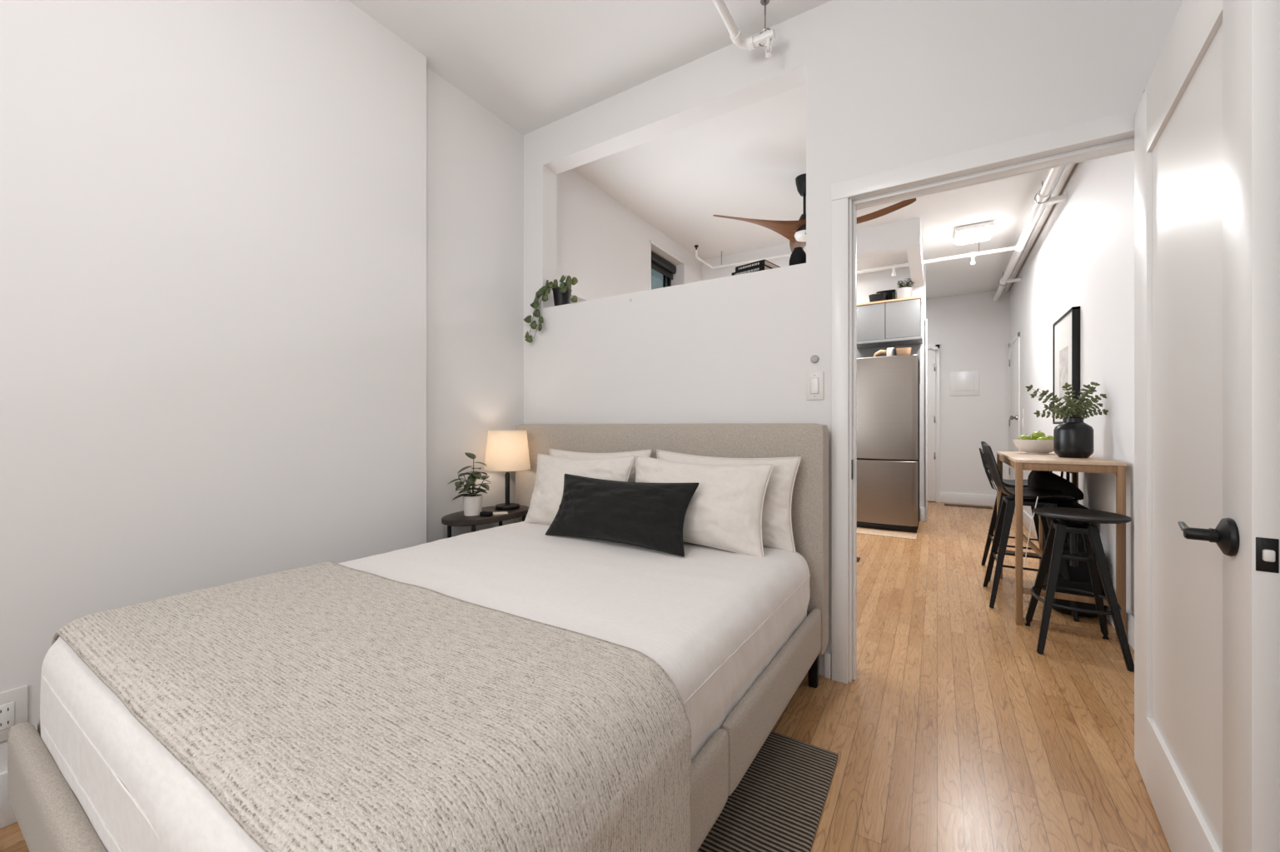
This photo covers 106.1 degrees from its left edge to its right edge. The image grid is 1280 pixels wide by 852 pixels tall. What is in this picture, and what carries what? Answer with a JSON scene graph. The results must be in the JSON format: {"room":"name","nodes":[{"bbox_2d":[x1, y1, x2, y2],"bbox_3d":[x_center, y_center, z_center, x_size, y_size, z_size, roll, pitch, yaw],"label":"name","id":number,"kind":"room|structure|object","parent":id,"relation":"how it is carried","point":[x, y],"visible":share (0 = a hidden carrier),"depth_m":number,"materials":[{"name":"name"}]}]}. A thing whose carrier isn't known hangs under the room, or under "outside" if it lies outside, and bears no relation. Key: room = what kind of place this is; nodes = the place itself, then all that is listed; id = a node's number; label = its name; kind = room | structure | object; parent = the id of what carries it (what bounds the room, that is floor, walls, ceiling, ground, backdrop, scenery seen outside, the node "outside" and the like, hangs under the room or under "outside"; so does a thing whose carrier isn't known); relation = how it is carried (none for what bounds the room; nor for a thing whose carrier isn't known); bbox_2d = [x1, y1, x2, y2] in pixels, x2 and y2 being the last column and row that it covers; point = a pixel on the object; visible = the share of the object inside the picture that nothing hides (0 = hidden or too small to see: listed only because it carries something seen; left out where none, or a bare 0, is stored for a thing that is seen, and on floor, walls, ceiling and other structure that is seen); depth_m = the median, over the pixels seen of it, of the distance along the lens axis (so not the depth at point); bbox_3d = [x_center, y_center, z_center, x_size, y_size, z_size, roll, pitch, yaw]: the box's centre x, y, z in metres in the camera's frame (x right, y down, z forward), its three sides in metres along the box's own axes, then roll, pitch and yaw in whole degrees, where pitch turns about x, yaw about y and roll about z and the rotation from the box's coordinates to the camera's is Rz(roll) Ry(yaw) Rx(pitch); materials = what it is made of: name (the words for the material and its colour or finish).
{"room":"bedroom","nodes":[
{"label":"bedroom","id":0,"kind":"room"},
{"bbox_2d":[0,0,523,771],"bbox_3d":[-1.853,-0.380,1.367,0.210,2.960,4.080,0,0,32],"label":"wall","id":1,"kind":"structure","parent":0,"point":[261,262],"depth_m":1.75,"materials":[{"name":"white paint"}]},
{"bbox_2d":[0,769,17,828],"bbox_3d":[-1.909,1.025,1.060,0.018,0.150,3.200,0,0,32],"label":"baseboard","id":2,"kind":"structure","parent":1,"relation":"attached to","point":[7,817],"depth_m":1.32,"materials":[{"name":"white paint"}]},
{"bbox_2d":[0,685,28,742],"bbox_3d":[-1.774,0.800,1.288,0.009,0.136,0.170,0,0,32],"label":"wall outlet","id":3,"kind":"object","parent":1,"relation":"attached to","point":[13,703],"visible":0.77,"depth_m":1.33,"materials":[{"name":"white plastic"}]},
{"bbox_2d":[0,702,14,730],"bbox_3d":[-1.748,0.800,1.324,0.004,0.068,0.034,0,0,32],"label":"receptacle","id":4,"kind":"object","parent":3,"relation":"attached to","point":[7,709],"depth_m":1.33,"materials":[{"name":"white plastic"}]},
{"bbox_2d":[0,501,1170,851],"bbox_3d":[1.081,1.160,3.181,3.900,0.120,10.450,0,0,32],"label":"floor","id":5,"kind":"structure","parent":0,"point":[952,732],"depth_m":1.79,"materials":[{"name":"brown wood"}]},
{"bbox_2d":[7,423,828,851],"bbox_3d":[-0.471,0.544,1.698,1.796,1.112,2.015,0,0,32],"label":"frame","id":6,"kind":"object","parent":5,"relation":"on","point":[50,818],"visible":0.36,"depth_m":1.75,"materials":[{"name":"beige fabric"}]},
{"bbox_2d":[39,521,810,851],"bbox_3d":[-0.402,0.673,1.599,1.510,0.354,1.846,0,0,32],"label":"mattress","id":7,"kind":"object","parent":6,"relation":"on","point":[713,619],"visible":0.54,"depth_m":1.28,"materials":[{"name":"white fabric"}]},
{"bbox_2d":[51,561,691,851],"bbox_3d":[-0.703,0.709,1.109,1.534,0.454,0.637,0,0,32],"label":"throw blanket","id":8,"kind":"object","parent":7,"relation":"on","point":[328,706],"visible":1,"depth_m":0.85,"materials":[{"name":"beige fabric"}]},
{"bbox_2d":[523,453,635,524],"bbox_3d":[-0.316,0.325,2.383,0.624,0.374,0.190,0,0,29],"label":"pillow","id":9,"kind":"object","parent":7,"relation":"on","point":[546,497],"visible":0.52,"depth_m":2.38,"materials":[{"name":"white fabric"}]},
{"bbox_2d":[548,448,651,482],"bbox_3d":[-0.242,0.315,2.493,0.670,0.401,0.156,0,0,32],"label":"pillow","id":10,"kind":"object","parent":7,"relation":"on","point":[555,452],"visible":0.1,"depth_m":2.47,"materials":[{"name":"white fabric"}]},
{"bbox_2d":[545,473,699,557],"bbox_3d":[-0.099,0.362,2.058,0.703,0.268,0.181,0,0,31],"label":"lumbar cushion","id":11,"kind":"object","parent":7,"relation":"on","point":[650,515],"visible":1,"depth_m":1.98,"materials":[{"name":"black fabric"}]},
{"bbox_2d":[635,455,774,557],"bbox_3d":[0.226,0.325,2.051,0.660,0.374,0.186,0,0,31],"label":"pillow","id":12,"kind":"object","parent":7,"relation":"on","point":[724,510],"visible":0.66,"depth_m":1.94,"materials":[{"name":"white fabric"}]},
{"bbox_2d":[656,449,801,552],"bbox_3d":[0.350,0.315,2.130,0.686,0.401,0.156,0,0,35],"label":"pillow","id":13,"kind":"object","parent":7,"relation":"on","point":[777,532],"visible":0.3,"depth_m":1.97,"materials":[{"name":"white fabric"}]},
{"bbox_2d":[441,505,529,537],"bbox_3d":[-0.831,0.785,2.634,0.300,0.630,0.524,0,0,32],"label":"nightstand","id":14,"kind":"object","parent":5,"relation":"on","point":[456,519],"visible":0.35,"depth_m":2.50,"materials":[{"name":"black wood"}]},
{"bbox_2d":[447,452,491,516],"bbox_3d":[-0.899,0.306,2.540,0.215,0.327,0.238,0,0,-11],"label":"potted plant","id":15,"kind":"object","parent":14,"relation":"on","point":[472,501],"visible":1,"depth_m":2.51,"materials":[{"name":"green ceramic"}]},
{"bbox_2d":[479,510,493,516],"bbox_3d":[-0.805,0.459,2.523,0.060,0.022,0.040,0,0,14],"label":"trinket box","id":16,"kind":"object","parent":14,"relation":"on","point":[484,513],"visible":1,"depth_m":2.51,"materials":[{"name":"black"}]},
{"bbox_2d":[493,511,508,514],"bbox_3d":[-0.757,0.468,2.582,0.090,0.004,0.060,0,0,-20],"label":"notepad","id":17,"kind":"object","parent":14,"relation":"on","point":[501,512],"visible":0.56,"depth_m":2.56,"materials":[{"name":"paper"}]},
{"bbox_2d":[483,429,530,510],"bbox_3d":[-0.758,0.247,2.753,0.259,0.445,0.259,0,0,32],"label":"table lamp","id":18,"kind":"object","parent":14,"relation":"on","point":[507,450],"visible":1,"depth_m":2.66,"materials":[{"name":"fabric"}]},
{"bbox_2d":[697,731,838,851],"bbox_3d":[-0.190,1.093,1.004,0.823,0.013,1.910,0,0,32],"label":"rug","id":19,"kind":"object","parent":5,"relation":"on","point":[777,805],"visible":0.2,"depth_m":1.39,"materials":[{"name":"grey fabric"}]},
{"bbox_2d":[856,527,916,539],"bbox_3d":[2.435,1.096,4.937,0.700,0.008,0.240,0,0,32],"label":"trim","id":20,"kind":"structure","parent":5,"relation":"on","point":[882,533],"depth_m":4.87,"materials":[{"name":"brown wood"}]},
{"bbox_2d":[856,354,919,532],"bbox_3d":[2.721,0.182,5.394,0.700,1.835,0.700,0,0,32],"label":"refrigerator","id":21,"kind":"object","parent":5,"relation":"on","point":[888,387],"visible":0.77,"depth_m":5.06,"materials":[{"name":"metal"}]},
{"bbox_2d":[873,349,886,357],"bbox_3d":[2.635,-0.785,5.260,0.164,0.097,0.050,0,0,32],"label":"bread loaf","id":22,"kind":"object","parent":21,"relation":"on","point":[880,351],"visible":0.77,"depth_m":5.25,"materials":[{"name":"food"}]},
{"bbox_2d":[886,347,893,356],"bbox_3d":[2.704,-0.787,5.194,0.080,0.105,0.080,0,0,32],"label":"jar","id":23,"kind":"object","parent":21,"relation":"on","point":[889,351],"visible":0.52,"depth_m":5.16,"materials":[{"name":"white ceramic"}]},
{"bbox_2d":[893,346,896,355],"bbox_3d":[2.723,-0.792,5.135,0.032,0.115,0.032,0,0,32],"label":"bottle","id":24,"kind":"object","parent":21,"relation":"on","point":[894,348],"visible":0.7,"depth_m":5.12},
{"bbox_2d":[896,347,911,355],"bbox_3d":[2.802,-0.780,5.133,0.160,0.090,0.130,0,0,32],"label":"basket","id":25,"kind":"object","parent":21,"relation":"on","point":[905,351],"visible":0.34,"depth_m":5.08,"materials":[{"name":"beige wicker"}]},
{"bbox_2d":[944,503,992,508],"bbox_3d":[4.480,1.094,6.577,0.540,0.012,0.140,0,0,32],"label":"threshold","id":26,"kind":"object","parent":5,"relation":"in","point":[951,505],"visible":1,"depth_m":6.56,"materials":[{"name":"grey metal"}]},
{"bbox_2d":[978,441,1039,580],"bbox_3d":[2.749,0.609,3.521,0.440,0.988,0.471,0,0,32],"label":"bar chair","id":27,"kind":"object","parent":5,"relation":"on","point":[1008,483],"visible":0.31,"depth_m":3.61,"materials":[{"name":"black wood"}]},
{"bbox_2d":[980,443,1079,622],"bbox_3d":[2.398,0.609,3.009,0.440,0.988,0.471,0,0,32],"label":"bar chair","id":28,"kind":"object","parent":5,"relation":"on","point":[1004,520],"visible":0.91,"depth_m":2.95,"materials":[{"name":"black wood"}]},
{"bbox_2d":[996,451,1126,642],"bbox_3d":[2.532,0.642,2.974,0.447,0.915,1.000,0,0,32],"label":"bar table","id":29,"kind":"object","parent":5,"relation":"on","point":[1020,461],"visible":0.7,"depth_m":2.61,"materials":[{"name":"brown wood"}]},
{"bbox_2d":[1011,438,1053,453],"bbox_3d":[2.674,0.138,3.239,0.272,0.094,0.272,0,0,32],"label":"fruit bowl","id":30,"kind":"object","parent":29,"relation":"on","point":[1030,446],"visible":0.77,"depth_m":3.17,"materials":[{"name":"white ceramic"}]},
{"bbox_2d":[1018,433,1031,439],"bbox_3d":[2.595,0.086,3.245,0.069,0.068,0.069,0,0,-36],"label":"apple","id":31,"kind":"object","parent":30,"relation":"in","point":[1026,436],"visible":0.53,"depth_m":3.23,"materials":[{"name":"green food"}]},
{"bbox_2d":[1030,430,1045,439],"bbox_3d":[2.678,0.063,3.236,0.074,0.072,0.074,0,0,-12],"label":"apple","id":32,"kind":"object","parent":30,"relation":"in","point":[1035,435],"visible":0.65,"depth_m":3.22,"materials":[{"name":"green food"}]},
{"bbox_2d":[1036,436,1048,439],"bbox_3d":[2.657,0.102,3.177,0.066,0.064,0.068,0,0,-35],"label":"apple","id":33,"kind":"object","parent":30,"relation":"in","point":[1041,437],"visible":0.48,"depth_m":3.16,"materials":[{"name":"food"}]},
{"bbox_2d":[1045,435,1053,439],"bbox_3d":[2.749,0.094,3.245,0.070,0.065,0.069,0,0,-14],"label":"apple","id":34,"kind":"object","parent":30,"relation":"in","point":[1049,437],"visible":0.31,"depth_m":3.22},
{"bbox_2d":[1025,381,1108,458],"bbox_3d":[2.496,-0.040,2.832,0.458,0.449,0.223,0,0,9],"label":"vase","id":35,"kind":"object","parent":29,"relation":"on","point":[1073,438],"visible":1,"depth_m":2.79,"materials":[{"name":"black ceramic"}]},
{"bbox_2d":[1042,471,1092,551],"bbox_3d":[2.763,0.697,3.136,0.210,0.805,0.400,0,0,32],"label":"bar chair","id":36,"kind":"object","parent":5,"relation":"on","point":[1074,504],"visible":0.12,"depth_m":3.04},
{"bbox_2d":[1027,470,1083,503],"bbox_3d":[2.733,0.366,3.173,0.260,0.267,0.330,0,0,32],"label":"bag","id":37,"kind":"object","parent":36,"relation":"on","point":[1044,480],"visible":0.7,"depth_m":3.06,"materials":[{"name":"black leather"}]},
{"bbox_2d":[1042,537,1106,617],"bbox_3d":[2.550,0.883,2.828,0.268,0.434,0.271,0,0,32],"label":"backpack","id":38,"kind":"object","parent":5,"relation":"on","point":[1079,576],"visible":0.38,"depth_m":2.74,"materials":[{"name":"black fabric"}]},
{"bbox_2d":[1024,507,1134,672],"bbox_3d":[2.185,0.768,2.400,0.375,0.671,0.414,0,0,32],"label":"bar stool","id":39,"kind":"object","parent":5,"relation":"on","point":[1074,521],"visible":1,"depth_m":2.36,"materials":[{"name":"black wood"}]},
{"bbox_2d":[557,169,701,303],"bbox_3d":[0.352,-0.380,5.047,0.200,2.960,4.240,0,0,32],"label":"wall","id":40,"kind":"structure","parent":0,"point":[602,243],"depth_m":3.82,"materials":[{"name":"white paint"}]},
{"bbox_2d":[649,239,685,289],"bbox_3d":[0.199,-0.795,4.783,0.197,1.830,0.730,0,0,32],"label":"window","id":41,"kind":"structure","parent":40,"relation":"in","point":[657,280],"depth_m":4.87,"materials":[{"name":"clear glass"}]},
{"bbox_2d":[651,251,676,279],"bbox_3d":[0.183,-1.613,4.796,0.065,0.145,0.675,0,0,32],"label":"roller blind","id":42,"kind":"object","parent":41,"relation":"attached to","point":[659,264],"visible":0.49,"depth_m":4.84,"materials":[{"name":"grey fabric"}]},
{"bbox_2d":[348,0,1075,298],"bbox_3d":[1.081,-1.920,3.181,3.900,0.120,10.450,0,0,32],"label":"ceiling","id":43,"kind":"structure","parent":0,"point":[534,65],"depth_m":2.90,"materials":[{"name":"white paint"}]},
{"bbox_2d":[694,244,791,268],"bbox_3d":[1.052,-1.774,4.968,0.986,0.172,0.365,0,0,5],"label":"pipe","id":44,"kind":"object","parent":43,"relation":"hanging from","point":[695,246],"visible":0.95,"depth_m":4.94,"materials":[{"name":"metal"}]},
{"bbox_2d":[712,0,775,58],"bbox_3d":[-0.345,-1.737,0.744,0.169,0.246,3.304,0,0,32],"label":"pipe","id":45,"kind":"object","parent":43,"relation":"hanging from","point":[735,34],"visible":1,"depth_m":2.09,"materials":[{"name":"metal"}]},
{"bbox_2d":[712,173,916,252],"bbox_3d":[1.271,-1.625,3.803,1.336,0.470,1.062,0,0,11],"label":"ceiling fan","id":46,"kind":"object","parent":43,"relation":"hanging from","point":[794,231],"visible":0.66,"depth_m":3.52,"materials":[{"name":"brown wood"}]},
{"bbox_2d":[856,241,1014,276],"bbox_3d":[2.467,-1.748,5.446,2.880,0.225,0.050,0,0,32],"label":"pipe","id":47,"kind":"object","parent":43,"relation":"hanging from","point":[972,255],"visible":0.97,"depth_m":4.99,"materials":[{"name":"metal"}]},
{"bbox_2d":[954,220,994,244],"bbox_3d":[3.149,-1.814,4.543,0.300,0.092,0.300,0,0,32],"label":"ceiling light","id":48,"kind":"object","parent":43,"relation":"attached to","point":[982,231],"visible":1,"depth_m":4.46,"materials":[{"name":"paint"}]},
{"bbox_2d":[993,166,1067,301],"bbox_3d":[3.399,-1.776,4.107,0.206,0.168,5.840,0,0,32],"label":"ceiling pipe","id":49,"kind":"object","parent":43,"relation":"attached to","point":[1043,199],"visible":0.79,"depth_m":3.95,"materials":[{"name":"metal"}]},
{"bbox_2d":[1004,163,1075,292],"bbox_3d":[3.453,-1.840,4.074,0.036,0.036,5.800,0,0,32],"label":"conduit","id":50,"kind":"object","parent":43,"relation":"attached to","point":[1068,169],"visible":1,"depth_m":4.28,"materials":[{"name":"metal"}]},
{"bbox_2d":[701,217,924,287],"bbox_3d":[1.984,-1.740,5.479,2.123,0.240,1.490,0,0,32],"label":"wall header","id":51,"kind":"structure","parent":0,"point":[906,235],"depth_m":4.55,"materials":[{"name":"white paint"}]},
{"bbox_2d":[523,0,1182,675],"bbox_3d":[0.567,-0.380,2.347,3.300,2.960,0.130,0,0,32],"label":"wall","id":52,"kind":"structure","parent":0,"point":[891,84],"depth_m":2.17,"materials":[{"name":"white paint"}]},
{"bbox_2d":[523,274,577,342],"bbox_3d":[-0.528,-0.724,2.984,0.395,0.414,0.170,0,0,20],"label":"trailing plant","id":53,"kind":"object","parent":52,"relation":"attached to","point":[561,294],"visible":0.98,"depth_m":2.96,"materials":[{"name":"green plant"}]},
{"bbox_2d":[732,264,771,275],"bbox_3d":[0.578,-0.746,2.390,0.180,0.028,0.171,0,0,43],"label":"book","id":54,"kind":"object","parent":52,"relation":"on","point":[762,267],"visible":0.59,"depth_m":2.31,"materials":[{"name":"black paper"}]},
{"bbox_2d":[735,258,780,271],"bbox_3d":[0.588,-0.773,2.387,0.162,0.026,0.171,0,0,44],"label":"book","id":55,"kind":"object","parent":54,"relation":"on","point":[764,261],"visible":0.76,"depth_m":2.32,"materials":[{"name":"black paper"}]},
{"bbox_2d":[788,246,806,265],"bbox_3d":[0.737,-0.779,2.242,0.082,0.095,0.082,0,0,32],"label":"vase","id":56,"kind":"object","parent":52,"relation":"on","point":[798,256],"visible":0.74,"depth_m":2.21,"materials":[{"name":"black ceramic"}]},
{"bbox_2d":[810,354,818,363],"bbox_3d":[0.774,-0.297,2.134,0.035,0.035,0.015,0,0,32],"label":"dial","id":57,"kind":"object","parent":52,"relation":"attached to","point":[814,358],"visible":1,"depth_m":2.13,"materials":[{"name":"white plastic"}]},
{"bbox_2d":[806,371,823,399],"bbox_3d":[0.775,-0.178,2.136,0.076,0.124,0.010,0,0,32],"label":"light switch","id":58,"kind":"object","parent":52,"relation":"attached to","point":[814,381],"visible":1,"depth_m":2.13,"materials":[{"name":"white plastic"}]},
{"bbox_2d":[824,651,831,678],"bbox_3d":[0.821,1.045,2.103,0.028,0.110,0.018,0,0,32],"label":"baseboard","id":59,"kind":"structure","parent":52,"relation":"attached to","point":[827,654],"depth_m":2.10,"materials":[{"name":"white paint"}]},
{"bbox_2d":[831,108,1136,683],"bbox_3d":[1.325,0.026,1.878,1.061,2.147,0.172,0,0,32],"label":"trim","id":60,"kind":"structure","parent":52,"relation":"attached to","point":[1113,134],"depth_m":2.06,"materials":[{"name":"white paint"}]},
{"bbox_2d":[1134,0,1279,851],"bbox_3d":[1.332,0.026,1.215,0.100,2.131,0.952,0,0,37],"label":"door","id":61,"kind":"structure","parent":52,"relation":"in","point":[1207,116],"depth_m":1.03,"materials":[{"name":"paint"}]},
{"bbox_2d":[856,264,926,520],"bbox_3d":[2.336,-0.380,6.225,2.340,2.960,0.150,0,0,32],"label":"wall","id":62,"kind":"structure","parent":0,"point":[868,284],"depth_m":5.58,"materials":[{"name":"white paint"}]},
{"bbox_2d":[856,303,885,341],"bbox_3d":[2.724,-1.192,5.693,0.339,0.415,0.350,0,0,32],"label":"upper cabinet","id":63,"kind":"object","parent":62,"relation":"attached to","point":[870,318],"visible":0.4,"depth_m":5.53,"materials":[{"name":"grey paint"}]},
{"bbox_2d":[856,295,921,305],"bbox_3d":[2.865,-1.411,5.596,0.700,0.022,0.357,0,0,32],"label":"shelf board","id":64,"kind":"object","parent":63,"relation":"on","point":[919,296],"visible":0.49,"depth_m":5.43,"materials":[{"name":"brown wood"}]},
{"bbox_2d":[868,293,886,302],"bbox_3d":[2.763,-1.474,5.592,0.200,0.104,0.130,0,0,32],"label":"box","id":65,"kind":"object","parent":64,"relation":"on","point":[877,296],"visible":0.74,"depth_m":5.54,"materials":[{"name":"metal"}]},
{"bbox_2d":[876,289,896,299],"bbox_3d":[2.893,-1.497,5.641,0.220,0.150,0.150,0,0,32],"label":"tray","id":66,"kind":"object","parent":64,"relation":"on","point":[889,292],"visible":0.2,"depth_m":5.56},
{"bbox_2d":[892,278,914,298],"bbox_3d":[2.988,-1.542,5.436,0.174,0.240,0.188,0,0,-35],"label":"potted plant","id":67,"kind":"object","parent":64,"relation":"on","point":[903,291],"visible":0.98,"depth_m":5.40,"materials":[{"name":"green plant"}]},
{"bbox_2d":[856,343,920,383],"bbox_3d":[2.944,-0.720,5.754,0.700,0.460,0.012,0,0,32],"label":"wall panel","id":68,"kind":"object","parent":62,"relation":"attached to","point":[915,348],"visible":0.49,"depth_m":5.77,"materials":[{"name":"grey paint"}]},
{"bbox_2d":[856,336,922,348],"bbox_3d":[2.870,-0.965,5.585,0.700,0.030,0.360,0,0,32],"label":"shelf board","id":69,"kind":"object","parent":62,"relation":"attached to","point":[915,340],"visible":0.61,"depth_m":5.50,"materials":[{"name":"grey paint"}]},
{"bbox_2d":[885,298,921,338],"bbox_3d":[3.016,-1.192,5.513,0.341,0.415,0.350,0,0,32],"label":"upper cabinet","id":70,"kind":"object","parent":62,"relation":"attached to","point":[903,318],"visible":0.86,"depth_m":5.36,"materials":[{"name":"grey paint"}]},
{"bbox_2d":[920,507,927,521],"bbox_3d":[3.310,1.020,5.613,0.070,0.160,0.170,0,0,32],"label":"baseboard","id":71,"kind":"structure","parent":62,"relation":"attached to","point":[922,509],"depth_m":5.55,"materials":[{"name":"white paint"}]},
{"bbox_2d":[925,318,927,522],"bbox_3d":[3.333,-0.065,5.599,0.017,2.330,0.190,0,0,32],"label":"trim","id":72,"kind":"structure","parent":62,"relation":"attached to","point":[926,320],"depth_m":5.52,"materials":[{"name":"white paint"}]},
{"bbox_2d":[926,288,1009,501],"bbox_3d":[3.861,-0.380,6.401,2.250,2.960,1.750,0,0,32],"label":"wall","id":73,"kind":"structure","parent":0,"point":[971,331],"depth_m":6.76,"materials":[{"name":"white paint"}]},
{"bbox_2d":[927,343,939,502],"bbox_3d":[3.895,-0.050,7.185,0.985,2.300,0.080,0,0,32],"label":"door","id":74,"kind":"structure","parent":73,"relation":"in","point":[933,355],"depth_m":6.97,"materials":[{"name":"white paint"}]},
{"bbox_2d":[950,370,979,395],"bbox_3d":[4.582,-0.600,6.799,0.340,0.340,0.016,0,0,32],"label":"access panel","id":75,"kind":"object","parent":73,"relation":"attached to","point":[962,383],"visible":1,"depth_m":6.79,"materials":[{"name":"white paint"}]},
{"bbox_2d":[939,491,996,506],"bbox_3d":[4.667,1.025,6.745,0.820,0.150,0.018,0,0,32],"label":"baseboard","id":76,"kind":"structure","parent":73,"relation":"attached to","point":[948,497],"depth_m":6.77,"materials":[{"name":"white paint"}]},
{"bbox_2d":[1024,496,1038,565],"bbox_3d":[2.290,0.615,2.817,0.065,0.411,0.006,0,0,32],"label":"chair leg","id":77,"kind":"object","parent":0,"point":[1037,496],"visible":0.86,"depth_m":2.82,"materials":[{"name":"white wood"}]},
{"bbox_2d":[1009,150,1134,616],"bbox_3d":[3.555,-0.380,4.011,0.160,2.960,5.840,0,0,32],"label":"wall","id":78,"kind":"structure","parent":0,"point":[1082,256],"depth_m":2.98,"materials":[{"name":"white paint"}]},
{"bbox_2d":[1008,332,1020,512],"bbox_3d":[4.732,-0.010,6.146,0.095,2.220,0.930,0,0,32],"label":"door","id":79,"kind":"structure","parent":78,"relation":"in","point":[1014,345],"depth_m":6.12,"materials":[{"name":"white paint"}]},
{"bbox_2d":[1021,408,1023,434],"bbox_3d":[4.375,-0.020,5.503,0.012,0.360,0.070,0,0,32],"label":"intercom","id":80,"kind":"object","parent":78,"relation":"attached to","point":[1023,408],"visible":0.78,"depth_m":5.48,"materials":[{"name":"white plastic"}]},
{"bbox_2d":[1052,306,1080,423],"bbox_3d":[3.186,-0.420,3.604,0.042,0.810,0.660,0,0,32],"label":"picture frame","id":81,"kind":"object","parent":78,"relation":"attached to","point":[1066,331],"visible":0.65,"depth_m":3.52,"materials":[{"name":"black plastic"}]},
{"bbox_2d":[1059,346,1067,402],"bbox_3d":[3.169,-0.380,3.603,0.002,0.400,0.280,0,0,32],"label":"print","id":82,"kind":"object","parent":81,"relation":"attached to","point":[1063,350],"depth_m":3.61},
{"bbox_2d":[1022,508,1134,649],"bbox_3d":[3.222,1.025,3.640,0.018,0.150,4.820,0,0,32],"label":"baseboard","id":83,"kind":"structure","parent":78,"relation":"attached to","point":[1027,519],"depth_m":2.47,"materials":[{"name":"white paint"}]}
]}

